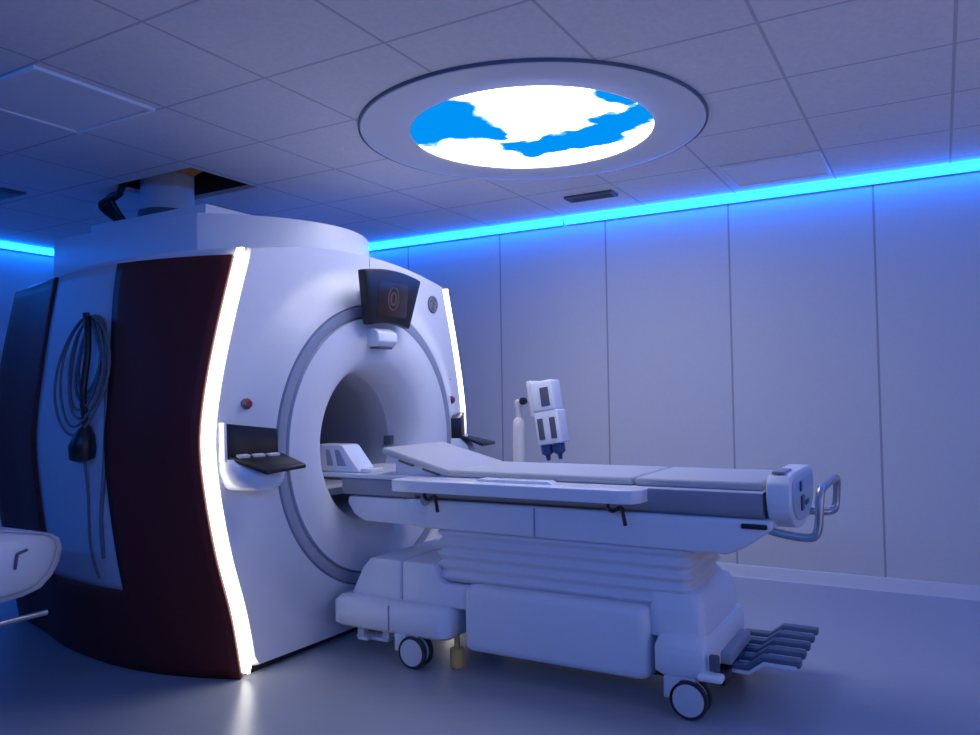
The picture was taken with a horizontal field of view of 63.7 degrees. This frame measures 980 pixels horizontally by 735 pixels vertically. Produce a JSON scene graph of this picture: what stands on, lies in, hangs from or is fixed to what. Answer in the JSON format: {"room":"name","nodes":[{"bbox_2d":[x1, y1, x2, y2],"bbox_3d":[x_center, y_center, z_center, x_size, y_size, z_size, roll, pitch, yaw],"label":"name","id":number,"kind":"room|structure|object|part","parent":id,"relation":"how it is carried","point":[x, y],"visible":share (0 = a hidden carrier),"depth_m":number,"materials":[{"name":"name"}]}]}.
{"room":"radiology room","nodes":[
{"label":"radiology room","id":0,"kind":"room"},
{"bbox_2d":[0,249,53,526],"bbox_3d":[-5.288,-0.027,5.264,0.100,3.200,7.670,-2,-2,30],"label":"wall","id":1,"kind":"structure","parent":0,"point":[19,271],"depth_m":7.04,"materials":[{"name":"paint"}]},
{"bbox_2d":[0,242,53,256],"bbox_3d":[-5.553,-1.137,4.709,0.061,0.052,6.190,-2,-2,30],"label":"led strip","id":2,"kind":"object","parent":1,"relation":"attached to","point":[6,246],"visible":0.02,"depth_m":7.08,"materials":[{"name":"plastic"}]},
{"bbox_2d":[0,0,979,250],"bbox_3d":[-1.119,-1.312,2.910,9.550,0.030,7.670,-2,-2,30],"label":"ceiling","id":3,"kind":"structure","parent":0,"point":[268,96],"depth_m":3.64,"materials":[{"name":"tile"}]},
{"bbox_2d":[0,187,26,200],"bbox_3d":[-3.296,-1.167,5.313,0.320,0.018,0.160,-2,-2,30],"label":"ceiling vent","id":4,"kind":"object","parent":3,"relation":"in","point":[5,193],"visible":1,"depth_m":5.28,"materials":[{"name":"black plastic"}]},
{"bbox_2d":[0,191,19,198],"bbox_3d":[-3.296,-1.159,5.312,0.260,0.003,0.100,-2,-2,30],"label":"grille","id":5,"kind":"object","parent":4,"relation":"attached to","point":[3,194],"depth_m":5.29,"materials":[{"name":"black plastic"}]},
{"bbox_2d":[0,65,155,133],"bbox_3d":[-2.035,-1.246,3.713,0.620,0.016,0.595,-2,-2,30],"label":"ceiling panel","id":6,"kind":"object","parent":3,"relation":"attached to","point":[35,93],"visible":1,"depth_m":3.71,"materials":[{"name":"plastic"}]},
{"bbox_2d":[98,182,126,220],"bbox_3d":[-2.527,-1.128,5.328,0.246,0.401,0.222,-1,-2,4],"label":"cable bundle","id":7,"kind":"object","parent":3,"relation":"hanging from","point":[107,205],"visible":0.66,"depth_m":5.29,"materials":[{"name":"black plastic"}]},
{"bbox_2d":[118,171,247,195],"bbox_3d":[-2.037,-1.443,5.233,0.860,0.429,0.600,-2,-2,30],"label":"ceiling opening","id":8,"kind":"structure","parent":3,"relation":"attached to","point":[204,182],"depth_m":5.47,"materials":[{"name":"black"}]},
{"bbox_2d":[175,167,202,176],"bbox_3d":[-1.874,-1.334,5.033,0.243,0.219,0.310,-2,-2,30],"label":"insulation","id":9,"kind":"object","parent":8,"relation":"attached to","point":[191,172],"visible":0.06,"depth_m":5.02},
{"bbox_2d":[358,58,708,180],"bbox_3d":[0.221,-1.258,4.228,1.896,0.020,1.896,-2,-2,30],"label":"recessed light","id":10,"kind":"object","parent":3,"relation":"in","point":[520,119],"visible":1,"depth_m":4.01,"materials":[{"name":"white plastic"}]},
{"bbox_2d":[410,86,653,166],"bbox_3d":[0.221,-1.262,4.228,1.300,0.001,1.300,-2,-2,30],"label":"picture","id":11,"kind":"object","parent":10,"relation":"on","point":[526,126],"depth_m":4.14},
{"bbox_2d":[564,190,617,202],"bbox_3d":[0.716,-1.214,5.597,0.360,0.020,0.140,-2,-2,30],"label":"ceiling vent","id":12,"kind":"object","parent":3,"relation":"in","point":[606,193],"visible":1,"depth_m":5.58,"materials":[{"name":"black plastic"}]},
{"bbox_2d":[719,151,830,186],"bbox_3d":[1.816,-1.252,5.005,0.590,0.022,0.505,-2,-2,30],"label":"ceiling panel","id":13,"kind":"object","parent":3,"relation":"attached to","point":[810,164],"visible":1,"depth_m":4.97,"materials":[{"name":"plastic"}]},
{"bbox_2d":[0,576,979,734],"bbox_3d":[-1.078,1.471,2.807,9.750,0.100,7.870,-2,-2,30],"label":"floor","id":14,"kind":"structure","parent":0,"point":[877,662],"depth_m":3.50,"materials":[{"name":"plastic"}]},
{"bbox_2d":[0,527,61,626],"bbox_3d":[-2.552,1.071,3.433,1.256,0.790,0.724,-2,-2,30],"label":"trolley","id":15,"kind":"object","parent":14,"relation":"on","point":[28,558],"visible":1,"depth_m":3.29,"materials":[{"name":"white plastic"}]},
{"bbox_2d":[0,203,495,679],"bbox_3d":[-1.488,0.291,4.907,2.380,2.425,2.403,-2,-2,30],"label":"scanner","id":16,"kind":"object","parent":14,"relation":"on","point":[242,345],"visible":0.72,"depth_m":3.88,"materials":[{"name":"white plastic"}]},
{"bbox_3d":[-2.080,0.293,3.987,0.747,1.608,0.172,-2,-3,37],"label":"inset panel","id":17,"kind":"part","parent":16,"relation":"part of","materials":[{"name":"white plastic"}]},
{"bbox_2d":[53,312,110,578],"bbox_3d":[-1.962,0.381,3.809,0.183,1.303,0.428,1,-3,-42],"label":"hanging cable","id":18,"kind":"object","parent":16,"relation":"hanging from","point":[82,445],"visible":1,"depth_m":3.78,"materials":[{"name":"black plastic"}]},
{"bbox_3d":[-1.946,0.029,3.793,0.052,0.570,0.127,0,-2,-30],"label":"cord","id":19,"kind":"part","parent":18,"relation":"part of","materials":[{"name":"black plastic"}]},
{"bbox_3d":[-1.935,0.735,3.802,0.045,0.594,0.135,-1,-2,5],"label":"cord","id":20,"kind":"part","parent":18,"relation":"part of","materials":[{"name":"black rubber"}]},
{"bbox_3d":[-1.870,0.332,3.794,0.202,1.177,0.056,-3,-3,44],"label":"cord","id":21,"kind":"part","parent":18,"relation":"part of","materials":[{"name":"black rubber"}]},
{"bbox_3d":[-2.104,0.491,4.147,2.053,1.986,0.482,-2,-2,30],"label":"panel","id":22,"kind":"part","parent":16,"relation":"part of","materials":[{"name":"brown plastic"}]},
{"bbox_2d":[138,171,193,216],"bbox_3d":[-2.177,-1.243,5.319,0.368,0.620,0.368,-2,-2,30],"label":"vent pipe","id":23,"kind":"object","parent":16,"relation":"attached to","point":[173,190],"visible":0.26,"depth_m":5.17,"materials":[{"name":"white metal"}]},
{"bbox_3d":[-1.637,-0.537,5.030,2.040,0.156,2.091,-2,-2,30],"label":"panel","id":24,"kind":"part","parent":16,"relation":"part of","materials":[{"name":"white plastic"}]},
{"bbox_3d":[-1.213,0.341,3.578,0.052,0.180,0.018,-2,-2,30],"label":"console trim","id":25,"kind":"part","parent":16,"relation":"part of","materials":[{"name":"white plastic"}]},
{"bbox_2d":[227,452,305,474],"bbox_3d":[-1.018,0.438,3.593,0.324,0.087,0.151,0,-2,-32],"label":"shelf","id":26,"kind":"object","parent":16,"relation":"attached to","point":[238,463],"depth_m":3.57,"materials":[{"name":"black plastic"}]},
{"bbox_2d":[370,346,392,349],"bbox_3d":[-0.607,-0.109,4.401,0.065,0.011,0.125,-2,-2,30],"label":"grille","id":27,"kind":"object","parent":16,"relation":"attached to","point":[371,347],"depth_m":4.37,"materials":[{"name":"grey plastic"}]},
{"bbox_3d":[-0.192,0.391,5.359,0.052,0.180,0.018,-2,-2,30],"label":"console trim","id":28,"kind":"part","parent":16,"relation":"part of","materials":[{"name":"white plastic"}]},
{"bbox_2d":[461,435,495,445],"bbox_3d":[-0.109,0.477,5.194,0.217,0.074,0.312,-1,-2,16],"label":"shelf","id":29,"kind":"object","parent":16,"relation":"attached to","point":[466,440],"depth_m":5.12,"materials":[{"name":"black plastic"}]},
{"bbox_2d":[513,379,568,462],"bbox_3d":[0.233,0.786,5.175,0.618,1.406,0.500,-2,-2,30],"label":"stand","id":30,"kind":"object","parent":14,"relation":"on","point":[544,399],"visible":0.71,"depth_m":5.03,"materials":[{"name":"plastic"}]},
{"bbox_3d":[0.217,0.219,5.144,0.048,0.048,0.040,-2,-2,30],"label":"knob","id":31,"kind":"part","parent":30,"relation":"part of","materials":[{"name":"black plastic"}]},
{"bbox_2d":[320,442,840,720],"bbox_3d":[0.304,0.912,3.862,2.576,1.055,0.894,-2,-2,30],"label":"table","id":32,"kind":"object","parent":14,"relation":"on","point":[608,569],"depth_m":3.49,"materials":[{"name":"plastic"}]},
{"bbox_3d":[-0.758,0.484,4.235,0.390,0.142,0.144,-2,-2,30],"label":"head coil","id":33,"kind":"part","parent":32,"relation":"part of","materials":[{"name":"white plastic"}]},
{"bbox_3d":[-0.316,0.647,3.839,0.048,0.048,0.016,-2,-2,30],"label":"knob","id":34,"kind":"part","parent":32,"relation":"part of","materials":[{"name":"plastic"}]},
{"bbox_3d":[0.206,0.542,3.902,2.310,0.024,0.580,-2,-2,30],"label":"plate","id":35,"kind":"part","parent":32,"relation":"part of","materials":[{"name":"white plastic"}]},
{"bbox_3d":[0.884,1.165,3.103,0.040,0.065,0.024,-2,-2,30],"label":"brake knob","id":36,"kind":"part","parent":32,"relation":"part of","materials":[{"name":"grey plastic"}]},
{"bbox_3d":[1.038,0.625,3.094,0.100,0.020,0.030,-2,-2,30],"label":"release lever","id":37,"kind":"part","parent":32,"relation":"part of","materials":[{"name":"black plastic"}]},
{"bbox_3d":[1.302,0.531,3.274,0.008,0.190,0.524,-2,-2,30],"label":"plate","id":38,"kind":"part","parent":32,"relation":"part of","materials":[{"name":"white plastic"}]},
{"bbox_3d":[1.305,0.565,3.271,0.230,0.222,0.572,-2,-2,30],"label":"push handle","id":39,"kind":"part","parent":32,"relation":"part of","materials":[{"name":"metal"}]},
{"bbox_2d":[369,171,979,585],"bbox_3d":[0.829,-0.082,6.238,9.750,3.200,0.100,-2,-2,30],"label":"wall","id":40,"kind":"structure","parent":0,"point":[832,332],"depth_m":5.51,"materials":[{"name":"white paint"}]},
{"bbox_2d":[369,219,563,250],"bbox_3d":[-1.353,-1.098,7.425,4.450,0.052,0.061,-2,-2,30],"label":"led strip","id":41,"kind":"object","parent":40,"relation":"attached to","point":[560,222],"visible":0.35,"depth_m":6.73,"materials":[{"name":"plastic"}]},
{"bbox_2d":[564,162,979,224],"bbox_3d":[2.716,-1.244,5.096,4.870,0.052,0.061,-2,-2,30],"label":"led strip","id":42,"kind":"object","parent":40,"relation":"attached to","point":[970,167],"visible":1,"depth_m":5.46,"materials":[{"name":"plastic"}]},
{"bbox_2d":[716,562,979,600],"bbox_3d":[0.820,1.473,6.124,9.550,0.085,0.030,-2,-2,30],"label":"baseboard","id":43,"kind":"structure","parent":40,"relation":"attached to","point":[917,587],"depth_m":5.20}
]}

